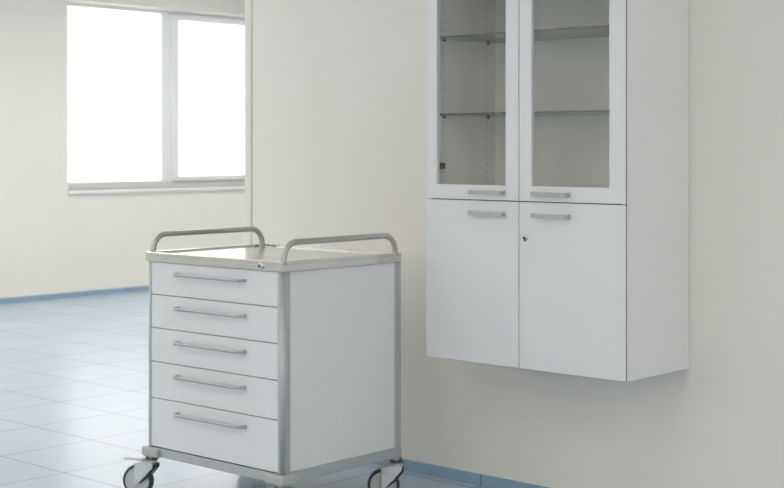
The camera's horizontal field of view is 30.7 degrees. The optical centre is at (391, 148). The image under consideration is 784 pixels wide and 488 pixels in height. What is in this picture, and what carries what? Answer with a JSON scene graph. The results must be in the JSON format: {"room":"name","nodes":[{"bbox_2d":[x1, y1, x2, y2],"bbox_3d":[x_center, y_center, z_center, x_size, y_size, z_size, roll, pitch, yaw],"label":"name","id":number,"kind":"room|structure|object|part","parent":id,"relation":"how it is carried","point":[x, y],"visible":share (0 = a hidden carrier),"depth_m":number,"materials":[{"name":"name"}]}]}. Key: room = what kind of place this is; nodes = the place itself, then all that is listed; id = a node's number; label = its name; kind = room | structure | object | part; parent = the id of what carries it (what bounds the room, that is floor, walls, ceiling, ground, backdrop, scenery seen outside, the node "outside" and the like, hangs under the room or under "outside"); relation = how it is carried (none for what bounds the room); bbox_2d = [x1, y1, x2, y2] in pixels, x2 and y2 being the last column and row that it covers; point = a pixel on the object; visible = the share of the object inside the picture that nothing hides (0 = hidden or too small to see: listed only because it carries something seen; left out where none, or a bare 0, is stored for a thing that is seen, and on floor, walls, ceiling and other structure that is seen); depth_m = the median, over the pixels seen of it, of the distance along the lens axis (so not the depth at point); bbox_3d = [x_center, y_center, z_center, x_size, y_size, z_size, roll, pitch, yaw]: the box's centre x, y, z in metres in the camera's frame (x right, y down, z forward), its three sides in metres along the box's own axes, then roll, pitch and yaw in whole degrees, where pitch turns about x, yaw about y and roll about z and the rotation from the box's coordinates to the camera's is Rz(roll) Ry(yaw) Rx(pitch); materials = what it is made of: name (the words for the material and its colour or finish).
{"room":"examination room","nodes":[
{"label":"examination room","id":0,"kind":"room"},
{"bbox_2d":[0,0,244,297],"bbox_3d":[-5.009,-0.186,11.058,0.320,3.100,16.500,0,0,43],"label":"wall","id":1,"kind":"structure","parent":0,"point":[53,240],"depth_m":12.96,"materials":[{"name":"beige paint"}]},
{"bbox_2d":[0,285,148,303],"bbox_3d":[-4.887,1.341,10.946,0.010,0.044,16.500,0,0,43],"label":"baseboard","id":2,"kind":"structure","parent":1,"relation":"attached to","point":[137,288],"depth_m":13.07,"materials":[{"name":"blue tile"}]},
{"bbox_2d":[68,2,244,193],"bbox_3d":[-2.137,-0.468,14.082,0.255,1.776,2.640,0,0,43],"label":"window","id":3,"kind":"structure","parent":1,"relation":"in","point":[168,21],"depth_m":14.10,"materials":[{"name":"white plastic"}]},
{"bbox_3d":[-2.115,0.403,14.062,0.195,0.034,2.640,0,0,43],"label":"sill","id":4,"kind":"part","parent":3,"relation":"part of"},
{"bbox_3d":[-2.127,-0.441,14.127,0.050,0.130,0.028,0,0,43],"label":"handle","id":5,"kind":"part","parent":3,"relation":"part of","materials":[{"name":"white plastic"}]},
{"bbox_3d":[-1.768,-0.498,14.599,0.060,1.657,1.280,0,0,43],"label":"sash","id":6,"kind":"part","parent":3,"relation":"part of","materials":[{"name":"white plastic"}]},
{"bbox_2d":[0,290,490,487],"bbox_3d":[0.052,1.439,6.271,14.410,0.150,17.100,0,0,43],"label":"floor","id":7,"kind":"structure","parent":0,"point":[74,371],"depth_m":7.68,"materials":[{"name":"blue tile"}]},
{"bbox_2d":[123,226,404,487],"bbox_3d":[-0.496,0.844,5.566,0.900,1.040,0.699,0,0,42],"label":"trolley","id":8,"kind":"object","parent":7,"relation":"on","point":[279,365],"visible":1,"depth_m":5.30,"materials":[{"name":"metal"}]},
{"bbox_3d":[-0.931,0.821,5.560,0.024,0.765,0.039,0,0,42],"label":"corner post","id":9,"kind":"part","parent":8,"relation":"part of","materials":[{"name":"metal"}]},
{"bbox_3d":[-0.736,0.369,5.761,0.030,0.090,0.606,0,0,42],"label":"rail","id":10,"kind":"part","parent":8,"relation":"part of","materials":[{"name":"silver metal"}]},
{"bbox_3d":[-0.683,1.009,5.290,0.386,0.012,0.036,0,0,42],"label":"handle","id":11,"kind":"part","parent":8,"relation":"part of","materials":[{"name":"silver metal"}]},
{"bbox_3d":[-0.683,0.867,5.290,0.386,0.012,0.036,0,0,42],"label":"handle","id":12,"kind":"part","parent":8,"relation":"part of","materials":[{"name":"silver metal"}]},
{"bbox_3d":[-0.683,0.738,5.290,0.386,0.012,0.036,0,0,42],"label":"handle","id":13,"kind":"part","parent":8,"relation":"part of","materials":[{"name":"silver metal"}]},
{"bbox_3d":[-0.683,0.608,5.290,0.386,0.012,0.036,0,0,42],"label":"handle","id":14,"kind":"part","parent":8,"relation":"part of","materials":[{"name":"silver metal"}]},
{"bbox_3d":[-0.683,0.480,5.290,0.386,0.012,0.036,0,0,42],"label":"handle","id":15,"kind":"part","parent":8,"relation":"part of","materials":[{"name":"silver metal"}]},
{"bbox_3d":[-0.663,1.060,5.308,0.709,0.186,0.018,0,0,42],"label":"drawer","id":16,"kind":"part","parent":8,"relation":"part of","materials":[{"name":"white laminate"}]},
{"bbox_3d":[-0.663,0.895,5.308,0.709,0.138,0.018,0,0,42],"label":"drawer","id":17,"kind":"part","parent":8,"relation":"part of","materials":[{"name":"white laminate"}]},
{"bbox_3d":[-0.663,0.759,5.308,0.709,0.128,0.018,0,0,42],"label":"drawer","id":18,"kind":"part","parent":8,"relation":"part of","materials":[{"name":"white laminate"}]},
{"bbox_3d":[-0.663,0.630,5.308,0.709,0.126,0.018,0,0,42],"label":"drawer","id":19,"kind":"part","parent":8,"relation":"part of","materials":[{"name":"white laminate"}]},
{"bbox_3d":[-0.663,0.502,5.308,0.709,0.123,0.018,0,0,42],"label":"drawer","id":20,"kind":"part","parent":8,"relation":"part of","materials":[{"name":"white laminate"}]},
{"bbox_2d":[146,243,400,271],"bbox_3d":[-0.462,0.421,5.533,0.776,0.037,0.648,0,0,43],"label":"tray","id":21,"kind":"object","parent":8,"relation":"on","point":[261,257],"depth_m":5.41,"materials":[{"name":"silver metal"}]},
{"bbox_3d":[-0.458,1.172,5.536,0.757,0.040,0.630,0,0,42],"label":"frame","id":22,"kind":"part","parent":8,"relation":"part of","materials":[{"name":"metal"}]},
{"bbox_3d":[-0.383,0.821,5.069,0.024,0.765,0.039,0,0,42],"label":"corner post","id":23,"kind":"part","parent":8,"relation":"part of","materials":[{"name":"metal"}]},
{"bbox_3d":[-0.186,0.369,5.281,0.030,0.090,0.624,0,0,42],"label":"rail","id":24,"kind":"part","parent":8,"relation":"part of","materials":[{"name":"silver metal"}]},
{"bbox_3d":[-0.182,0.796,5.292,0.014,0.712,0.569,0,0,42],"label":"panel","id":25,"kind":"part","parent":8,"relation":"part of","materials":[{"name":"white laminate"}]},
{"bbox_3d":[0.016,0.821,5.514,0.024,0.765,0.034,0,0,42],"label":"corner post","id":26,"kind":"part","parent":8,"relation":"part of","materials":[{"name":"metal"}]},
{"bbox_2d":[252,0,783,487],"bbox_3d":[2.206,-0.186,4.196,7.630,3.100,0.160,0,0,43],"label":"wall","id":27,"kind":"structure","parent":0,"point":[339,87],"depth_m":5.56,"materials":[{"name":"beige paint"}]},
{"bbox_2d":[245,0,251,244],"bbox_3d":[-0.623,-0.186,6.797,0.048,3.100,0.168,0,0,43],"label":"trim","id":28,"kind":"structure","parent":27,"relation":"attached to","point":[248,3],"depth_m":6.73,"materials":[{"name":"beige paint"}]},
{"bbox_2d":[374,458,549,487],"bbox_3d":[2.149,1.341,4.134,7.630,0.044,0.010,0,0,43],"label":"baseboard","id":29,"kind":"structure","parent":27,"relation":"attached to","point":[410,465],"depth_m":5.84,"materials":[{"name":"blue tile"}]},
{"bbox_2d":[427,0,688,381],"bbox_3d":[0.590,0.062,5.273,0.898,1.458,0.437,0,0,43],"label":"upper cabinet","id":30,"kind":"object","parent":27,"relation":"attached to","point":[558,130],"visible":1,"depth_m":5.13,"materials":[{"name":"white laminate"}]},
{"bbox_3d":[0.299,-0.238,5.294,0.440,0.856,0.018,0,0,43],"label":"glazed door","id":31,"kind":"part","parent":30,"relation":"part of","materials":[{"name":"clear glass"}]},
{"bbox_3d":[0.299,0.492,5.294,0.440,0.597,0.018,0,0,43],"label":"door","id":32,"kind":"part","parent":30,"relation":"part of","materials":[{"name":"white laminate"}]},
{"bbox_3d":[0.343,0.163,5.223,0.160,0.014,0.028,0,0,43],"label":"handle","id":33,"kind":"part","parent":30,"relation":"part of","materials":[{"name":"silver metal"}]},
{"bbox_3d":[0.343,0.240,5.223,0.160,0.014,0.028,0,0,43],"label":"handle","id":34,"kind":"part","parent":30,"relation":"part of","materials":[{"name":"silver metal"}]},
{"bbox_2d":[440,27,608,43],"bbox_3d":[0.609,-0.422,5.293,0.856,0.008,0.352,0,0,43],"label":"glass shelf","id":35,"kind":"object","parent":30,"relation":"attached to","point":[588,35],"depth_m":5.43,"materials":[{"name":"clear glass"}]},
{"bbox_2d":[445,112,608,116],"bbox_3d":[0.609,-0.128,5.293,0.856,0.008,0.352,0,0,43],"label":"glass shelf","id":36,"kind":"object","parent":30,"relation":"attached to","point":[447,114],"depth_m":5.43,"materials":[{"name":"clear glass"}]},
{"bbox_3d":[0.554,0.163,5.029,0.157,0.014,0.028,0,0,43],"label":"handle","id":37,"kind":"part","parent":30,"relation":"part of","materials":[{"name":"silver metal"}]},
{"bbox_3d":[0.554,0.240,5.029,0.157,0.014,0.028,0,0,43],"label":"handle","id":38,"kind":"part","parent":30,"relation":"part of","materials":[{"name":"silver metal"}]},
{"bbox_3d":[0.630,-0.238,4.990,0.454,0.856,0.018,0,0,43],"label":"glazed door","id":39,"kind":"part","parent":30,"relation":"part of","materials":[{"name":"clear glass"}]},
{"bbox_3d":[0.630,0.492,4.989,0.454,0.597,0.018,0,0,43],"label":"door","id":40,"kind":"part","parent":30,"relation":"part of","materials":[{"name":"white laminate"}]}
]}

